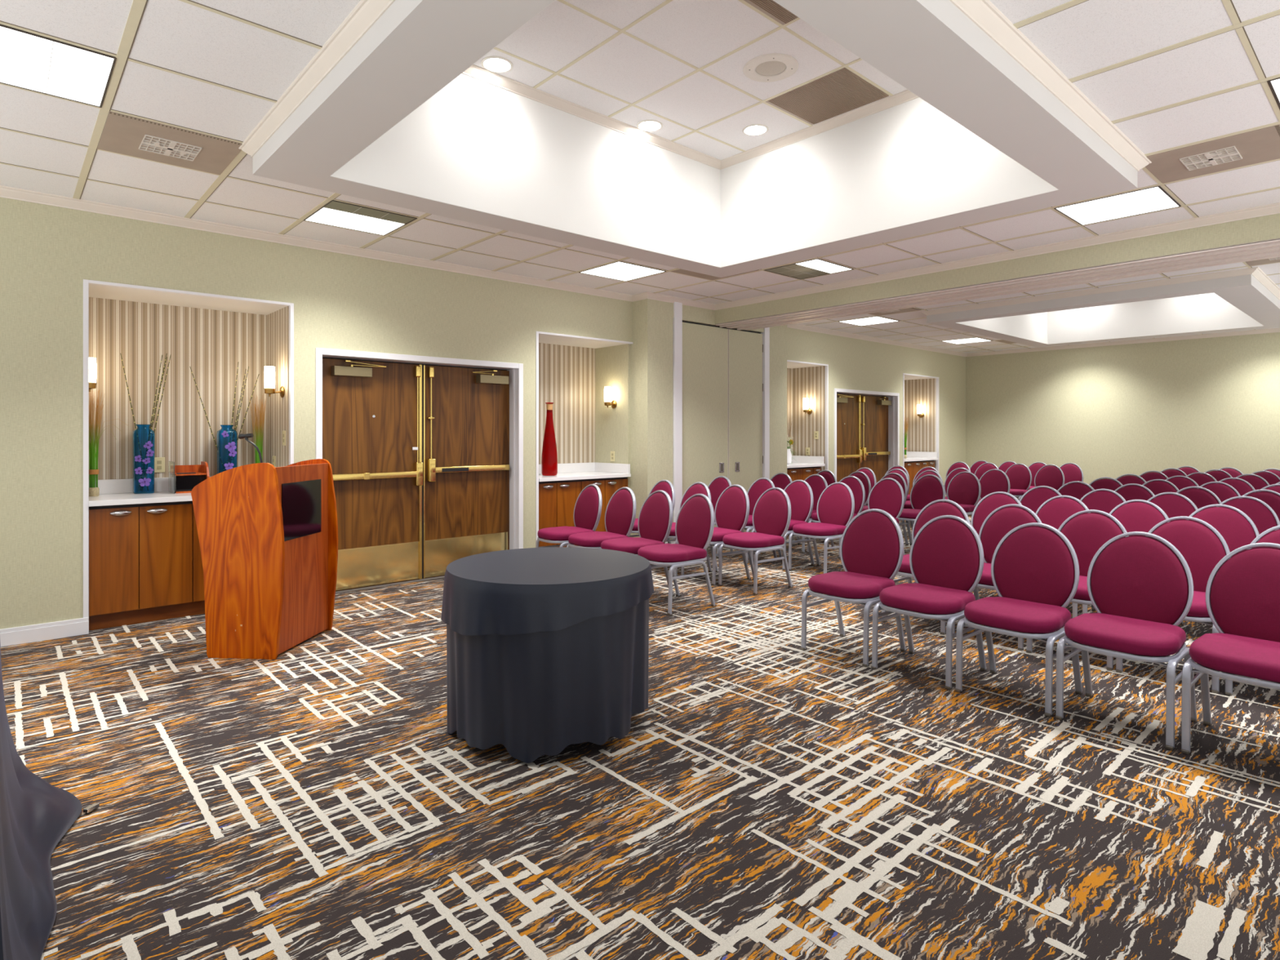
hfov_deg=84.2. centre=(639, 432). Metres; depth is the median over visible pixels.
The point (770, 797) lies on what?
floor
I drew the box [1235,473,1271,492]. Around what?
banquet chair
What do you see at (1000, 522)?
banquet chair
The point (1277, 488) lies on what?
banquet chair
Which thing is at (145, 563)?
base cabinet
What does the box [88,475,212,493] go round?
backsplash
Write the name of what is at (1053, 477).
banquet chair
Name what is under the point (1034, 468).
banquet chair
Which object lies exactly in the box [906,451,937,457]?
backsplash
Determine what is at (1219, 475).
banquet chair
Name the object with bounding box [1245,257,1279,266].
ceiling vent
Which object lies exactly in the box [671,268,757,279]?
ceiling vent
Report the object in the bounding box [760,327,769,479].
trim
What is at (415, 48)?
ceiling
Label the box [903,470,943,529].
banquet chair
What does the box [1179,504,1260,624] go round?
banquet chair
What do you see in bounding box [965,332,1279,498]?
wall
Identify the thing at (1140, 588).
banquet chair
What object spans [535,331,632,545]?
trim
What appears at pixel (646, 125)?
recessed light
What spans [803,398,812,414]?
wall sconce
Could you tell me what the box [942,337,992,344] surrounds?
recessed light
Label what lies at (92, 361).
wall sconce
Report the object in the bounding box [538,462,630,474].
backsplash
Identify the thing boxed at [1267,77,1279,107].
recessed light
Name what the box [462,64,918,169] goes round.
trim
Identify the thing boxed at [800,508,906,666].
banquet chair
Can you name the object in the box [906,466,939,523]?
banquet chair
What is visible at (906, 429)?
bundle
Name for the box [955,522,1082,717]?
banquet chair
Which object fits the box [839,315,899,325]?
recessed light
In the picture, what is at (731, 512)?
banquet chair
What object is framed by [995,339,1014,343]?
ceiling vent
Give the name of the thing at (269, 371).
wall sconce
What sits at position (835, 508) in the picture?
banquet chair
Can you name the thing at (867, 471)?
banquet chair
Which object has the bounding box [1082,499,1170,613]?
banquet chair
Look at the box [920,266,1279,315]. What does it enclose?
trim
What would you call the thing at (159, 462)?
socket
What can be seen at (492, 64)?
recessed light
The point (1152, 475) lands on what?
banquet chair
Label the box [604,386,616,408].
wall sconce
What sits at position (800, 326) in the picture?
trim
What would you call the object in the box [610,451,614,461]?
outlet plate
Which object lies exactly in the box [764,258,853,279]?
recessed light
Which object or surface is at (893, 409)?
trim
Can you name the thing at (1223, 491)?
banquet chair
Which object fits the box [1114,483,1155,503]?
banquet chair
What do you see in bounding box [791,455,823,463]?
backsplash
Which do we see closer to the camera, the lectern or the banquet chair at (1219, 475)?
the lectern
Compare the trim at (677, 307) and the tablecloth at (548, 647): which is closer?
the tablecloth at (548, 647)
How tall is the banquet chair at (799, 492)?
0.840 m
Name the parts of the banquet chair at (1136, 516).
leg, backrest, frame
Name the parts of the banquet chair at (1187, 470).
frame, backrest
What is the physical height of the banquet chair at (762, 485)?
0.840 m
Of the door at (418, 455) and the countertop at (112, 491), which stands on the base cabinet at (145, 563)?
the countertop at (112, 491)
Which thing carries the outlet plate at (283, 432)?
attached to the wall at (340, 301)
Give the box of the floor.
[0,515,1279,959]
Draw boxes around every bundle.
[88,389,127,496]
[248,395,266,463]
[904,416,909,457]
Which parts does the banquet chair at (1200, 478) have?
frame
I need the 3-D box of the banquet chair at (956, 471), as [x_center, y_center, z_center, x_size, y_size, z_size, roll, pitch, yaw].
[4.239,0.900,9.644,0.553,0.840,0.446,0,0,-37]
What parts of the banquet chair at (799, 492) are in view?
leg, leg, leg, seat, backrest, frame, leg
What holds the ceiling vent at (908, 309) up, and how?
in the ceiling at (1271, 268)
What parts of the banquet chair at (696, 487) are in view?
seat, leg, backrest, frame, leg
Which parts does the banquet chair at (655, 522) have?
seat, backrest, frame, leg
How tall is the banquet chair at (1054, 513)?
0.840 m
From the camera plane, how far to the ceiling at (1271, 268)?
9.88 m
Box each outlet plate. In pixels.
[154,457,164,472]
[272,455,275,466]
[282,431,285,445]
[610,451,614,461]
[805,447,809,455]
[813,431,818,439]
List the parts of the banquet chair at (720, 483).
backrest, frame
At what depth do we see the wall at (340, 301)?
5.62 m
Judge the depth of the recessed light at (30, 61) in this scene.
2.92 m
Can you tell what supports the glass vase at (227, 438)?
on the countertop at (112, 491)
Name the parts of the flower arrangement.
pot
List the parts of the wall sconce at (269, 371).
lamp shade, plate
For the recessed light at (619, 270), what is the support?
in the ceiling at (1089, 36)
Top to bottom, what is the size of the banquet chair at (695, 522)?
0.840 m
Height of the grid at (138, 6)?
0.004 m
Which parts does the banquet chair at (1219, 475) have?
frame, backrest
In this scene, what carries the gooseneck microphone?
attached to the lectern
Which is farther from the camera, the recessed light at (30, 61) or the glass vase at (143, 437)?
the glass vase at (143, 437)
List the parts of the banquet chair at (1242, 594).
leg, leg, seat, frame, backrest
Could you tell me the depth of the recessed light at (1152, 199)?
4.71 m
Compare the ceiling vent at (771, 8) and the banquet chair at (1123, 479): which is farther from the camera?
the banquet chair at (1123, 479)
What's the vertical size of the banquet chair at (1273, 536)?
0.840 m
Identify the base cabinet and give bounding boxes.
[88,501,204,630]
[538,476,627,546]
[786,466,821,481]
[904,460,934,494]
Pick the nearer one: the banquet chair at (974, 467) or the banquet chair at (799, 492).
the banquet chair at (799, 492)
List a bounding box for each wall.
[0,197,965,629]
[329,0,1058,267]
[682,320,760,333]
[955,293,1263,344]
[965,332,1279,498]
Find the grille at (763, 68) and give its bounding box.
[755,61,786,75]
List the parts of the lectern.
panel, black panel, panel, panel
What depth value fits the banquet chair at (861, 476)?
8.74 m
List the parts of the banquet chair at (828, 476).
backrest, frame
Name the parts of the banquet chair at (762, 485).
leg, seat, leg, backrest, frame, leg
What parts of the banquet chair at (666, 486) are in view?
seat, backrest, frame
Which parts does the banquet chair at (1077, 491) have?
frame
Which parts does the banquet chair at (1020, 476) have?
backrest, seat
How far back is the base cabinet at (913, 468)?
12.26 m
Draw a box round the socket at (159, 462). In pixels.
[157,460,161,469]
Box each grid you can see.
[0,0,1279,301]
[493,0,893,151]
[805,262,1279,351]
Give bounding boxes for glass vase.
[120,353,171,493]
[190,362,259,474]
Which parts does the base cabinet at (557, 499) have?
door, handle, handle, door, door, handle, handle, door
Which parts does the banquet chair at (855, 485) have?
leg, seat, backrest, frame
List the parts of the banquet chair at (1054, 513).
backrest, frame, leg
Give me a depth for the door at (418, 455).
6.31 m
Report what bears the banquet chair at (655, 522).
on the floor
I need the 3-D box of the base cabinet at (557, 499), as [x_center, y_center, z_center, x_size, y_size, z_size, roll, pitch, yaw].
[-0.765,0.904,7.673,1.200,0.832,0.609,0,0,-42]
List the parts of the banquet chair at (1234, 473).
backrest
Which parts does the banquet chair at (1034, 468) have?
frame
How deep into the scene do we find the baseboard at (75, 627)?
4.51 m
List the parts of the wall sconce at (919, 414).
lamp shade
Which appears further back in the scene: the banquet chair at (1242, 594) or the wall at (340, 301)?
the wall at (340, 301)
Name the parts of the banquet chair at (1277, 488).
backrest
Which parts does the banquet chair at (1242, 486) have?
frame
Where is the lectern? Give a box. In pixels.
[191,458,337,659]
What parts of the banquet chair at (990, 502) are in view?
backrest, frame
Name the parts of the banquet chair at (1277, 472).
frame, backrest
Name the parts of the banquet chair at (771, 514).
leg, leg, seat, leg, backrest, frame, leg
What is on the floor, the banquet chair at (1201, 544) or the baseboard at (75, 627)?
the banquet chair at (1201, 544)
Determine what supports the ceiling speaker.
attached to the ceiling at (698, 33)
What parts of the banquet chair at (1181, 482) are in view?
frame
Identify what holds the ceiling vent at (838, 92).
in the ceiling at (698, 33)
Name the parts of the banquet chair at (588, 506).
leg, leg, seat, backrest, frame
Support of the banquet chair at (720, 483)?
on the floor
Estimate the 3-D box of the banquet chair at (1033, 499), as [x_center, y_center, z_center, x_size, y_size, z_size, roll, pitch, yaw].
[3.480,0.900,6.272,0.553,0.840,0.446,0,0,-42]
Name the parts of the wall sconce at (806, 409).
lamp shade, plate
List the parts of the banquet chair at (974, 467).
frame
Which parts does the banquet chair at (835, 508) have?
leg, leg, seat, leg, backrest, frame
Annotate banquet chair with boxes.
[535,484,602,547]
[566,487,635,548]
[600,490,674,595]
[628,480,675,543]
[637,493,716,615]
[666,482,712,576]
[680,484,751,586]
[706,475,733,551]
[715,477,777,564]
[717,487,793,595]
[751,480,815,570]
[769,472,795,544]
[787,470,837,539]
[788,482,854,573]
[796,474,829,553]
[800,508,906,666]
[806,475,865,558]
[818,471,871,539]
[852,477,905,555]
[855,467,876,489]
[861,472,908,545]
[865,468,909,529]
[871,515,986,689]
[881,499,970,635]
[884,465,911,524]
[897,474,945,545]
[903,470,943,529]
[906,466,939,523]
[943,461,970,485]
[944,467,972,515]
[946,471,981,522]
[952,503,1041,650]
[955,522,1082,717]
[969,460,987,474]
[970,491,1022,591]
[974,462,998,479]
[975,468,1009,506]
[998,461,1016,472]
[1004,463,1031,500]
[1019,485,1063,513]
[1023,464,1064,493]
[1026,509,1127,670]
[1027,462,1046,490]
[1035,495,1095,617]
[1055,531,1196,750]
[1057,480,1096,499]
[1059,462,1083,484]
[1080,488,1126,514]
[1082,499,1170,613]
[1088,476,1123,493]
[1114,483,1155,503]
[1115,473,1146,486]
[1115,515,1230,693]
[1139,470,1168,481]
[1142,479,1178,496]
[1146,492,1198,521]
[1158,467,1186,479]
[1165,475,1199,492]
[1175,466,1199,475]
[1175,486,1221,511]
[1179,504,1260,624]
[1181,542,1279,755]
[1184,471,1217,486]
[1197,481,1240,503]
[1202,469,1232,481]
[1216,466,1243,478]
[1218,477,1254,496]
[1219,495,1279,538]
[1225,524,1279,696]
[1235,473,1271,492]
[1239,488,1279,521]
[1250,471,1279,484]
[1257,484,1279,493]
[1259,468,1279,477]
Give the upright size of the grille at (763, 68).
0.008 m
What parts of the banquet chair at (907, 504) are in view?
seat, backrest, frame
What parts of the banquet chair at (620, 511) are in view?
seat, backrest, frame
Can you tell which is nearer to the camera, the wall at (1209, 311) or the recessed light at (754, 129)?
the recessed light at (754, 129)
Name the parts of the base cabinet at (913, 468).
door, door, door, door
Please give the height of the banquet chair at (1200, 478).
0.840 m
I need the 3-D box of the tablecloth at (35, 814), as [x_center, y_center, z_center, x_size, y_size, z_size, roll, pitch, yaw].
[-2.065,0.947,1.718,1.207,0.727,2.141,0,0,-42]
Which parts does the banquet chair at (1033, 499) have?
frame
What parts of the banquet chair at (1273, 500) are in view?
frame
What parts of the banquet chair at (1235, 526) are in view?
frame, backrest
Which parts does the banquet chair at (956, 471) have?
backrest, frame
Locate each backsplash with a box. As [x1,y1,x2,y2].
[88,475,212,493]
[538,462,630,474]
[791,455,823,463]
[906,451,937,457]
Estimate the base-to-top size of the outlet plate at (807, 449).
0.116 m
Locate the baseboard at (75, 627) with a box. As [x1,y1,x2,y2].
[0,541,674,647]
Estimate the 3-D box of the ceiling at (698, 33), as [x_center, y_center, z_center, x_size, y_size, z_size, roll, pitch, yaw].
[0.353,-2.245,3.879,3.196,0.040,2.602,0,0,-42]
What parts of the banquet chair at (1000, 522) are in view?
leg, leg, seat, backrest, frame, leg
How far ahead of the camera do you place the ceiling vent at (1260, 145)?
3.85 m
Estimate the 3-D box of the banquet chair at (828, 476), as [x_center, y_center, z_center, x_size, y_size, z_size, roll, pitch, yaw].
[2.220,0.900,9.075,0.553,0.840,0.446,0,0,-37]
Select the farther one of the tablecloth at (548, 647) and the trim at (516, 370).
the trim at (516, 370)
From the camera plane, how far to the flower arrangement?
10.22 m
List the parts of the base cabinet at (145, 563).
door, handle, handle, door, door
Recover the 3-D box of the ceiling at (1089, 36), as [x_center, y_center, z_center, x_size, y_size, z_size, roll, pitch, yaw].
[0.092,-1.538,3.631,7.600,0.050,6.630,0,0,-42]
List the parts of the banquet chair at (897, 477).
seat, frame, backrest, leg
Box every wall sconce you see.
[88,357,96,391]
[264,366,284,397]
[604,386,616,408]
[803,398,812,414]
[916,404,924,417]
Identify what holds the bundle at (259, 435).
on the countertop at (112, 491)
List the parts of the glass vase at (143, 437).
bamboo stem, bamboo stem, bamboo stem, bamboo stem, bamboo stem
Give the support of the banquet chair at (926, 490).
on the floor
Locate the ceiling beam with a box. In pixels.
[715,213,1279,330]
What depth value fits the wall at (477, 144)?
4.78 m
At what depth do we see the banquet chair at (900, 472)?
9.41 m
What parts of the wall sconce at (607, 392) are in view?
lamp shade, plate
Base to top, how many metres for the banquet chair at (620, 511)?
0.840 m
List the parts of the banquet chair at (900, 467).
backrest, frame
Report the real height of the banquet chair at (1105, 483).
0.840 m
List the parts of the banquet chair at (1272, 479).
frame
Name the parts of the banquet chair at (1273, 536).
leg, frame, backrest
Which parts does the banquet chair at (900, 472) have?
frame, backrest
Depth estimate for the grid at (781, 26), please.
4.31 m
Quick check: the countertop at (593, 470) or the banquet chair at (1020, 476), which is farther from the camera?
the banquet chair at (1020, 476)
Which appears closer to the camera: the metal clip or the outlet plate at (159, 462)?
the metal clip
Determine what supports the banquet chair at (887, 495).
on the floor
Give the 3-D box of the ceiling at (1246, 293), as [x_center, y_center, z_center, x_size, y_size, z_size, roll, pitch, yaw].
[5.984,-1.440,8.922,3.741,0.145,3.080,0,0,-42]
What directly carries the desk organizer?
on the countertop at (112, 491)
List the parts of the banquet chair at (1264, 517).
frame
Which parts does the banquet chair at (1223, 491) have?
frame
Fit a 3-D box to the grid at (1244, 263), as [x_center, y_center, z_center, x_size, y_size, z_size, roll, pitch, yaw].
[5.910,-1.512,8.845,6.815,0.004,6.580,0,0,-42]
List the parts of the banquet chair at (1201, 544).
leg, backrest, frame, seat, leg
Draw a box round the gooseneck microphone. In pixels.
[238,433,262,462]
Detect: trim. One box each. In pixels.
[0,185,1279,310]
[83,279,293,617]
[238,0,1151,171]
[315,347,523,549]
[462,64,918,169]
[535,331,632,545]
[646,298,648,497]
[672,302,682,543]
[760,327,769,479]
[786,323,1279,356]
[786,360,828,470]
[834,388,899,478]
[902,373,938,471]
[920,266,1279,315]
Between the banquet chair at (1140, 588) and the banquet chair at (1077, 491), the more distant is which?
the banquet chair at (1077, 491)
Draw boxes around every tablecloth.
[0,645,82,959]
[440,546,653,763]
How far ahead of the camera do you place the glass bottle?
7.43 m
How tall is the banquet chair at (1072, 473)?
0.840 m
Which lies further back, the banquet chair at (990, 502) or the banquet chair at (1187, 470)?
the banquet chair at (1187, 470)
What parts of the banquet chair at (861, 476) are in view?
backrest, frame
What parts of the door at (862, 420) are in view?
latch rod, latch rod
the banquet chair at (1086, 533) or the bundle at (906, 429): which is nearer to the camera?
the banquet chair at (1086, 533)
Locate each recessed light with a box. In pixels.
[0,23,116,107]
[303,200,417,235]
[480,56,512,72]
[578,261,666,281]
[636,120,662,131]
[742,124,768,135]
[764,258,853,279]
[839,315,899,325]
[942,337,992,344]
[1053,186,1181,225]
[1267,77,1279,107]
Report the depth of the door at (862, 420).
11.32 m
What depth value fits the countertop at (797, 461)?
10.45 m
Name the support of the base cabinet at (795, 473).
on the floor
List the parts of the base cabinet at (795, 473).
door, door, door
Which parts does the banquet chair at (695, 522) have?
seat, leg, leg, backrest, frame, leg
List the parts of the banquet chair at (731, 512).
leg, leg, leg, seat, backrest, frame, leg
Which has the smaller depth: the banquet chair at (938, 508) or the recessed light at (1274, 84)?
the recessed light at (1274, 84)
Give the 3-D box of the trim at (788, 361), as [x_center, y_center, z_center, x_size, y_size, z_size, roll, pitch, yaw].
[2.249,0.156,9.998,1.367,2.328,0.053,0,0,-42]
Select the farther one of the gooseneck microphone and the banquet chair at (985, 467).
the banquet chair at (985, 467)
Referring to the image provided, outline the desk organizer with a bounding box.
[174,461,209,493]
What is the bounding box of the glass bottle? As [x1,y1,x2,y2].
[541,402,557,475]
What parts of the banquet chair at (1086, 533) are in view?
leg, seat, backrest, frame, leg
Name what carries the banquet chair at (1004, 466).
on the floor
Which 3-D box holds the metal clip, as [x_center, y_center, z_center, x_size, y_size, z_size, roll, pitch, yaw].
[-1.915,1.309,2.474,0.020,0.014,0.044,0,0,14]
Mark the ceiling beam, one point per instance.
(1256, 238)
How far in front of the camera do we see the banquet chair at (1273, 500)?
5.98 m
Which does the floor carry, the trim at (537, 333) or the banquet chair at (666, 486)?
the banquet chair at (666, 486)
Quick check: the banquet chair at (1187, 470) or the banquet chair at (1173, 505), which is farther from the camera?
the banquet chair at (1187, 470)
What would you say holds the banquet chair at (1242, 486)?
on the floor
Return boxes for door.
[322,357,509,593]
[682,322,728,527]
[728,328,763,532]
[836,393,891,482]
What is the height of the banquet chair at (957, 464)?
0.840 m
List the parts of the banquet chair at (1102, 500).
frame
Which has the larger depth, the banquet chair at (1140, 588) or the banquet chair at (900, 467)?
the banquet chair at (900, 467)
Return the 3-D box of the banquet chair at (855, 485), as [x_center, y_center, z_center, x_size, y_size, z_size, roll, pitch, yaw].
[2.159,0.900,7.765,0.553,0.840,0.446,0,0,-37]
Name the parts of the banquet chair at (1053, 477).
backrest, frame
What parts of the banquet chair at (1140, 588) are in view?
leg, leg, seat, backrest, frame, leg, leg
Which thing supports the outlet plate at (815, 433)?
attached to the wall at (340, 301)
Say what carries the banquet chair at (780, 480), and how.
on the floor
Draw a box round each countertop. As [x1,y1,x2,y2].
[88,475,212,506]
[538,462,631,481]
[786,455,824,468]
[904,451,937,462]
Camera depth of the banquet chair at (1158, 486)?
7.33 m
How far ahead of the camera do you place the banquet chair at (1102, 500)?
6.07 m
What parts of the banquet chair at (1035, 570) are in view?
leg, leg, seat, backrest, frame, leg, leg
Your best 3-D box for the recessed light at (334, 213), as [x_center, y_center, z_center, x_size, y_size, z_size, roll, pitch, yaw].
[-1.976,-1.510,5.005,0.582,0.006,0.582,0,0,-42]
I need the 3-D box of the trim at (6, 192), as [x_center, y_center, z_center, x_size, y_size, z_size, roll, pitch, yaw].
[0.109,-1.485,3.612,7.600,0.056,6.580,0,0,-42]
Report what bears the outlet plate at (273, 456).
attached to the wall at (340, 301)
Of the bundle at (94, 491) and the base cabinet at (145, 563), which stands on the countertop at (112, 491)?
the bundle at (94, 491)
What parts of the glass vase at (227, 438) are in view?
bamboo stem, bamboo stem, bamboo stem, bamboo stem, bamboo stem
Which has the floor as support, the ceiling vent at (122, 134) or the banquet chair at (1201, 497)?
the banquet chair at (1201, 497)
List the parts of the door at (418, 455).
closer arm, kick plate, latch rod, latch rod, kick plate, closer arm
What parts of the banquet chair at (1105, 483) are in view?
frame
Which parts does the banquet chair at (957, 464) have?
backrest, frame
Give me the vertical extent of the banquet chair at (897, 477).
0.840 m
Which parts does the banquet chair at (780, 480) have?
backrest, frame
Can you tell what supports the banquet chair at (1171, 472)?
on the floor
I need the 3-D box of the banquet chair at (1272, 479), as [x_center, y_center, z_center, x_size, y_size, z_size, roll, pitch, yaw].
[7.741,0.900,8.848,0.553,0.840,0.446,0,0,-42]
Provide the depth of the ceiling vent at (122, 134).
3.70 m
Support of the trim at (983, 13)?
attached to the wall at (477, 144)
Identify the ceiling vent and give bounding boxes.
[97,111,241,174]
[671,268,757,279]
[743,0,798,25]
[765,67,888,124]
[868,307,921,315]
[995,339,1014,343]
[1145,124,1279,183]
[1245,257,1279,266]
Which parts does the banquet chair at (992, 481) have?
backrest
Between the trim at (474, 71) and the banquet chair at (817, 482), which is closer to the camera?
the trim at (474, 71)
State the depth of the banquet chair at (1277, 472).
9.57 m
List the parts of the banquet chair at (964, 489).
backrest, frame, seat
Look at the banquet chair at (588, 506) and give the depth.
6.50 m
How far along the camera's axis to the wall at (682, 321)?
8.55 m
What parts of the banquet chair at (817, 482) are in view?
leg, backrest, frame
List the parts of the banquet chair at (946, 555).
leg, leg, seat, backrest, frame, leg, leg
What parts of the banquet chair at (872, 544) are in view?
leg, leg, seat, backrest, leg, frame, leg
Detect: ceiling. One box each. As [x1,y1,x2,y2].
[0,0,1279,304]
[253,0,1137,277]
[473,0,906,159]
[796,262,1279,353]
[926,274,1279,347]
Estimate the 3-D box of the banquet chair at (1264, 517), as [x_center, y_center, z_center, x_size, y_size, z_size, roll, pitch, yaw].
[4.417,0.900,5.229,0.553,0.840,0.446,0,0,-42]
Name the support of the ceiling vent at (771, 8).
in the ceiling at (698, 33)
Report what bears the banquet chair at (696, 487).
on the floor
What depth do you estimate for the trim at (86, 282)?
4.66 m
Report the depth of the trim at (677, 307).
7.97 m
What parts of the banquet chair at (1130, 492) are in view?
frame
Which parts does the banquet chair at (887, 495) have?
backrest, frame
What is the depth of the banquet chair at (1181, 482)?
7.94 m
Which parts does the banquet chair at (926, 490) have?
leg, seat, backrest, frame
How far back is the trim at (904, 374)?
12.79 m
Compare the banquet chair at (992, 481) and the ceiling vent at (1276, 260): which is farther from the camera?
the banquet chair at (992, 481)
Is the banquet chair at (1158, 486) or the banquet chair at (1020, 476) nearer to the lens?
the banquet chair at (1158, 486)
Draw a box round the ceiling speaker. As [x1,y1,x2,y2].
[743,53,798,82]
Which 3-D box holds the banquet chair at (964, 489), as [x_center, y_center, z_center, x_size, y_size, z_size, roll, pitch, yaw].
[3.864,0.900,8.684,0.553,0.840,0.446,0,0,-37]
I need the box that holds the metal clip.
[83,802,99,813]
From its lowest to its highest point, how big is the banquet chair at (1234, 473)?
0.840 m
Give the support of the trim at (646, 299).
attached to the wall at (340, 301)
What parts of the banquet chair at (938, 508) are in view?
seat, leg, backrest, frame, leg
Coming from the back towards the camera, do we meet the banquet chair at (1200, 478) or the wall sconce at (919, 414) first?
the wall sconce at (919, 414)
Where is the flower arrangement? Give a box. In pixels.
[786,418,797,464]
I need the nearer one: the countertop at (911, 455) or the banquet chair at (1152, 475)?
the banquet chair at (1152, 475)
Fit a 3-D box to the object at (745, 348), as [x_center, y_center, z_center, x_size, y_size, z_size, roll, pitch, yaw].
[1.316,0.024,8.835,0.665,2.573,0.036,0,0,-42]
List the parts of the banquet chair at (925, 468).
seat, backrest, frame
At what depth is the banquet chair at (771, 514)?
6.09 m

